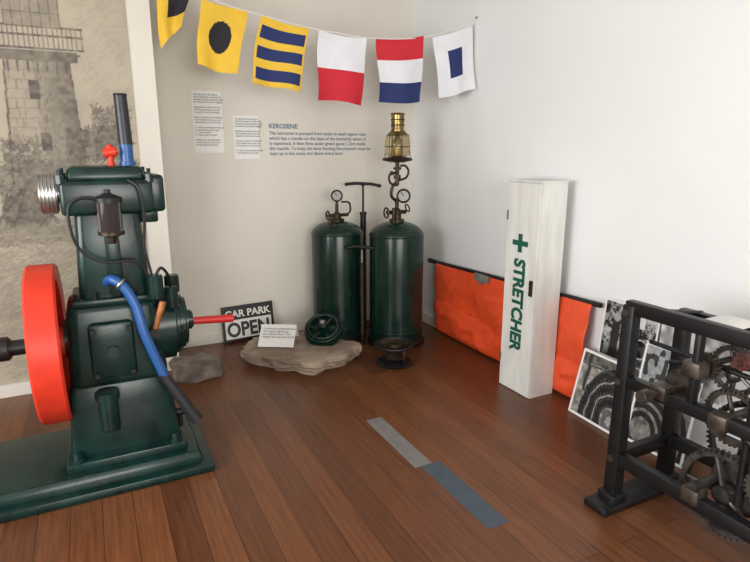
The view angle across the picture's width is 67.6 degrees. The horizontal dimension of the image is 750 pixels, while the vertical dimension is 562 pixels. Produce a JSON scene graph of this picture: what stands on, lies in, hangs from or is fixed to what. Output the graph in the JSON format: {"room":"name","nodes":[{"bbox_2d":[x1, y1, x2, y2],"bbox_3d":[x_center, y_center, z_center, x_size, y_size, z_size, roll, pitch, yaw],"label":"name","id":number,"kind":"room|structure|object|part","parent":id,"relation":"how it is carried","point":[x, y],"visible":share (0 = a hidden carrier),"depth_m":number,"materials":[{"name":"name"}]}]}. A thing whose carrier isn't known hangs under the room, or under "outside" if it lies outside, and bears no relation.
{"room":"maritime museum exhibit","nodes":[
{"label":"maritime museum exhibit","id":0,"kind":"room"},
{"bbox_2d":[0,0,178,385],"bbox_3d":[-2.983,-0.719,3.293,3.200,3.000,0.600,-7,15,-26],"label":"wall","id":1,"kind":"structure","parent":0,"point":[137,11],"depth_m":3.64,"materials":[{"name":"white paint"}]},
{"bbox_2d":[0,0,149,384],"bbox_3d":[-2.373,-0.744,3.255,1.860,2.894,0.001,-7,15,-26],"label":"print","id":2,"kind":"object","parent":1,"relation":"attached to","point":[63,63],"visible":0.56,"depth_m":3.43},
{"bbox_2d":[0,359,171,398],"bbox_3d":[-2.844,0.763,3.358,3.200,0.085,0.015,-7,15,-26],"label":"baseboard","id":3,"kind":"structure","parent":1,"relation":"attached to","point":[23,388],"depth_m":3.61,"materials":[{"name":"beige paint"}]},
{"bbox_2d":[157,0,477,104],"bbox_3d":[-0.360,-1.623,3.851,2.301,0.781,0.086,-3,14,-15],"label":"bunting","id":4,"kind":"object","parent":1,"relation":"attached to","point":[279,50],"visible":1,"depth_m":3.89,"materials":[{"name":"multicoloured fabric"}]},
{"bbox_3d":[-0.360,-1.841,3.800,2.301,0.333,0.027,-4,14,-15],"label":"cord","id":5,"kind":"part","parent":4,"relation":"part of","materials":[{"name":"white fabric"}]},
{"bbox_2d":[149,0,414,336],"bbox_3d":[-0.609,-1.050,4.708,2.350,3.000,0.150,-7,15,-26],"label":"wall","id":6,"kind":"structure","parent":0,"point":[239,230],"depth_m":4.54,"materials":[{"name":"beige paint"}]},
{"bbox_2d":[191,90,224,152],"bbox_3d":[-1.261,-1.203,4.242,0.227,0.450,0.004,-7,15,-26],"label":"notice sheet","id":7,"kind":"object","parent":6,"relation":"attached to","point":[208,127],"visible":1,"depth_m":4.24,"materials":[{"name":"white paper"}]},
{"bbox_2d":[233,115,261,158],"bbox_3d":[-0.994,-1.127,4.399,0.227,0.330,0.004,-7,15,-26],"label":"notice sheet","id":8,"kind":"object","parent":6,"relation":"attached to","point":[246,128],"visible":1,"depth_m":4.39,"materials":[{"name":"white paper"}]},
{"bbox_2d":[184,311,369,347],"bbox_3d":[-0.645,0.394,4.932,2.184,0.085,0.015,-7,15,-26],"label":"baseboard","id":9,"kind":"structure","parent":6,"relation":"attached to","point":[213,338],"depth_m":4.59,"materials":[{"name":"beige paint"}]},
{"bbox_2d":[269,123,365,155],"bbox_3d":[-0.444,-1.175,4.676,0.901,0.254,0.002,-7,15,-26],"label":"text","id":10,"kind":"object","parent":6,"relation":"attached to","point":[287,126],"depth_m":4.61,"materials":[{"name":"blue"}]},
{"bbox_2d":[0,320,749,561],"bbox_3d":[-0.353,1.419,0.959,5.700,0.100,7.900,-7,15,-26],"label":"floor","id":11,"kind":"structure","parent":0,"point":[300,474],"depth_m":2.66,"materials":[{"name":"brown wood"}]},
{"bbox_2d":[0,93,233,523],"bbox_3d":[-1.387,0.051,2.634,1.411,1.800,0.740,-7,15,-26],"label":"engine","id":12,"kind":"object","parent":11,"relation":"on","point":[97,363],"visible":1,"depth_m":2.56,"materials":[{"name":"green metal"}]},
{"bbox_2d":[94,189,124,243],"bbox_3d":[-1.165,-0.285,2.457,0.112,0.235,0.171,-7,15,-26],"label":"cup","id":13,"kind":"object","parent":12,"relation":"on","point":[109,204],"depth_m":2.41,"materials":[{"name":"grey glass"}]},
{"bbox_3d":[-1.208,-0.571,2.558,0.065,0.106,0.048,-7,15,-26],"label":"primer knob","id":14,"kind":"part","parent":12,"relation":"part of","materials":[{"name":"red metal"}]},
{"bbox_3d":[-1.200,0.319,2.566,0.190,0.270,0.065,-7,15,-26],"label":"inspection door","id":15,"kind":"part","parent":12,"relation":"part of","materials":[{"name":"green metal"}]},
{"bbox_3d":[-1.005,0.168,2.606,0.076,0.152,0.031,-7,15,-26],"label":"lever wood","id":16,"kind":"part","parent":12,"relation":"part of","materials":[{"name":"orange wood"}]},
{"bbox_3d":[-0.856,0.203,2.945,0.222,0.054,0.042,-7,15,-26],"label":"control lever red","id":17,"kind":"part","parent":12,"relation":"part of","materials":[{"name":"red metal"}]},
{"bbox_2d":[169,352,224,383],"bbox_3d":[-1.251,0.602,3.936,0.358,0.134,0.283,-7,15,-26],"label":"flat stone","id":18,"kind":"object","parent":11,"relation":"on","point":[198,367],"visible":1,"depth_m":3.85,"materials":[{"name":"grey stone"}]},
{"bbox_2d":[220,300,273,344],"bbox_3d":[-1.054,0.342,4.664,0.430,0.310,0.066,-7,15,-26],"label":"sign","id":19,"kind":"object","parent":11,"relation":"on","point":[247,323],"visible":0.87,"depth_m":4.65,"materials":[{"name":"black metal"}]},
{"bbox_3d":[-1.048,0.384,4.662,0.386,0.164,0.028,-7,15,-26],"label":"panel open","id":20,"kind":"part","parent":19,"relation":"part of","materials":[{"name":"white"}]},
{"bbox_2d":[240,330,361,375],"bbox_3d":[-0.592,0.534,4.277,0.885,0.112,0.663,7,15,27],"label":"stone slab","id":21,"kind":"object","parent":11,"relation":"on","point":[306,358],"visible":0.83,"depth_m":4.09,"materials":[{"name":"stone"}]},
{"bbox_2d":[258,324,298,346],"bbox_3d":[-0.737,0.406,4.273,0.274,0.136,0.202,1,13,3],"label":"card","id":22,"kind":"object","parent":21,"relation":"on","point":[271,335],"visible":1,"depth_m":4.24,"materials":[{"name":"white paper"}]},
{"bbox_2d":[262,328,293,337],"bbox_3d":[-0.728,0.395,4.248,0.249,0.001,0.090,1,58,3],"label":"print","id":23,"kind":"object","parent":22,"relation":"attached to","point":[266,328],"depth_m":4.24},
{"bbox_2d":[304,313,342,345],"bbox_3d":[-0.396,0.377,4.335,0.297,0.220,0.285,-7,15,-26],"label":"handwheel","id":24,"kind":"object","parent":21,"relation":"on","point":[322,329],"visible":0.98,"depth_m":4.29,"materials":[{"name":"metal"}]},
{"bbox_2d":[311,190,365,340],"bbox_3d":[-0.312,-0.140,4.684,0.466,1.240,0.466,-7,15,-26],"label":"tank","id":25,"kind":"object","parent":11,"relation":"on","point":[335,268],"visible":0.87,"depth_m":4.53,"materials":[{"name":"green metal"}]},
{"bbox_2d":[346,245,372,344],"bbox_3d":[-0.103,0.117,4.502,0.249,0.821,0.050,-1,13,-3],"label":"pump","id":26,"kind":"object","parent":11,"relation":"on","point":[361,264],"visible":0.91,"depth_m":4.47,"materials":[{"name":"black metal"}]},
{"bbox_3d":[-0.103,-0.259,4.414,0.250,0.048,0.036,0,13,0],"label":"handle","id":27,"kind":"part","parent":26,"relation":"part of","materials":[{"name":"black metal"}]},
{"bbox_2d":[345,182,380,329],"bbox_3d":[-0.101,-0.201,4.832,0.308,1.291,0.060,-1,13,-4],"label":"pump","id":28,"kind":"object","parent":11,"relation":"on","point":[363,214],"visible":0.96,"depth_m":4.74,"materials":[{"name":"black metal"}]},
{"bbox_3d":[-0.101,-0.806,4.690,0.310,0.048,0.036,0,13,1],"label":"handle","id":29,"kind":"part","parent":28,"relation":"part of","materials":[{"name":"black metal"}]},
{"bbox_3d":[-0.101,-0.688,4.718,0.018,0.250,0.018,-7,15,-26],"label":"rod","id":30,"kind":"part","parent":28,"relation":"part of","materials":[{"name":"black metal"}]},
{"bbox_2d":[373,337,414,368],"bbox_3d":[0.147,0.537,4.160,0.298,0.159,0.308,-7,15,-26],"label":"burner","id":31,"kind":"object","parent":11,"relation":"on","point":[394,346],"visible":1,"depth_m":4.13,"materials":[{"name":"black metal"}]},
{"bbox_3d":[0.145,0.599,4.179,0.270,0.030,0.270,-7,15,-26],"label":"foot dish","id":32,"kind":"part","parent":31,"relation":"part of","materials":[{"name":"black metal"}]},
{"bbox_2d":[388,342,400,348],"bbox_3d":[0.145,0.492,4.154,0.100,0.060,0.100,-7,15,-26],"label":"cup","id":33,"kind":"object","parent":31,"relation":"on","point":[393,345],"depth_m":4.13,"materials":[{"name":"gold metal"}]},
{"bbox_2d":[367,113,423,347],"bbox_3d":[0.174,-0.393,4.480,0.477,1.825,0.477,-7,15,-26],"label":"tank","id":34,"kind":"object","parent":11,"relation":"on","point":[396,256],"visible":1,"depth_m":4.38,"materials":[{"name":"green metal"}]},
{"bbox_3d":[0.155,-0.841,4.363,0.109,0.190,0.069,-7,15,-26],"label":"burner stem","id":35,"kind":"part","parent":34,"relation":"part of","materials":[{"name":"gold metal"}]},
{"bbox_3d":[0.174,-1.046,4.328,0.196,0.165,0.196,-7,15,-26],"label":"glass globe","id":36,"kind":"part","parent":34,"relation":"part of","materials":[{"name":"beige"}]},
{"bbox_3d":[0.174,-0.556,4.442,0.070,0.200,0.070,-7,15,-26],"label":"stem","id":37,"kind":"part","parent":34,"relation":"part of","materials":[{"name":"gold metal"}]},
{"bbox_2d":[366,417,431,467],"bbox_3d":[0.118,0.873,3.070,0.100,0.002,0.565,-7,15,-26],"label":"tape","id":38,"kind":"object","parent":11,"relation":"on","point":[407,450],"visible":1,"depth_m":3.04,"materials":[{"name":"grey plastic"}]},
{"bbox_2d":[421,461,508,529],"bbox_3d":[0.404,0.981,2.607,0.110,0.002,0.538,-7,15,-26],"label":"tape","id":39,"kind":"object","parent":11,"relation":"on","point":[476,505],"visible":1,"depth_m":2.57,"materials":[{"name":"grey plastic"}]},
{"bbox_2d":[428,258,602,397],"bbox_3d":[0.872,0.263,4.175,0.111,0.665,1.892,-7,15,-26],"label":"stretcher","id":40,"kind":"object","parent":11,"relation":"on","point":[468,303],"visible":0.66,"depth_m":4.21,"materials":[{"name":"orange fabric"}]},
{"bbox_3d":[0.500,-0.175,4.903,0.044,0.044,0.112,-7,15,-26],"label":"pole knob","id":41,"kind":"part","parent":40,"relation":"part of","materials":[{"name":"black rubber"}]},
{"bbox_2d":[499,178,568,398],"bbox_3d":[0.995,0.048,3.589,0.231,1.372,0.298,-7,15,-26],"label":"box","id":42,"kind":"object","parent":11,"relation":"on","point":[536,212],"visible":1,"depth_m":3.50,"materials":[{"name":"white wood"}]},
{"bbox_3d":[0.915,0.063,3.551,0.012,1.352,0.282,-7,15,-26],"label":"door","id":43,"kind":"part","parent":42,"relation":"part of","materials":[{"name":"white wood"}]},
{"bbox_3d":[1.002,-0.615,3.437,0.215,0.012,0.298,-7,15,-26],"label":"lid","id":44,"kind":"part","parent":42,"relation":"part of","materials":[{"name":"white wood"}]},
{"bbox_2d":[568,348,616,433],"bbox_3d":[1.295,0.633,3.228,0.115,0.390,0.375,-7,15,-26],"label":"print","id":45,"kind":"object","parent":11,"relation":"on","point":[592,395],"depth_m":3.26},
{"bbox_2d":[628,341,702,468],"bbox_3d":[1.492,0.628,2.895,0.102,0.551,0.340,-7,15,-26],"label":"print","id":46,"kind":"object","parent":11,"relation":"on","point":[645,419],"visible":0.39,"depth_m":2.95},
{"bbox_2d":[584,299,749,543],"bbox_3d":[1.432,0.629,2.035,0.585,0.948,1.140,-7,15,-26],"label":"machine","id":47,"kind":"object","parent":11,"relation":"on","point":[728,482],"visible":1,"depth_m":2.19,"materials":[{"name":"black metal"}]},
{"bbox_3d":[1.044,0.447,2.171,0.050,0.052,0.052,-7,15,-26],"label":"shaft knob","id":48,"kind":"part","parent":47,"relation":"part of","materials":[{"name":"metal"}]},
{"bbox_3d":[1.361,0.158,2.142,0.160,0.007,0.140,-7,15,-26],"label":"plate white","id":49,"kind":"part","parent":47,"relation":"part of","materials":[{"name":"white metal"}]},
{"bbox_3d":[1.407,0.326,2.183,0.059,0.230,0.108,9,16,35],"label":"governor rod","id":50,"kind":"part","parent":47,"relation":"part of","materials":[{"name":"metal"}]},
{"bbox_2d":[411,0,749,454],"bbox_3d":[2.156,-0.360,1.760,0.150,3.000,7.750,-7,15,-26],"label":"wall","id":51,"kind":"structure","parent":0,"point":[643,106],"depth_m":3.20,"materials":[{"name":"white paint"}]},
{"bbox_2d":[422,312,706,447],"bbox_3d":[2.049,1.052,2.121,0.015,0.085,7.600,-7,15,-26],"label":"baseboard","id":52,"kind":"structure","parent":51,"relation":"attached to","point":[426,318],"depth_m":5.09,"materials":[{"name":"beige paint"}]},
{"bbox_2d":[598,297,659,370],"bbox_3d":[1.422,0.303,3.147,0.024,0.352,0.367,-7,15,-26],"label":"print","id":53,"kind":"object","parent":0,"point":[611,325],"depth_m":3.21},
{"bbox_2d":[659,324,729,404],"bbox_3d":[1.586,0.383,2.813,0.018,0.367,0.367,-7,15,-26],"label":"print","id":54,"kind":"object","parent":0,"point":[666,337],"depth_m":2.74}
]}

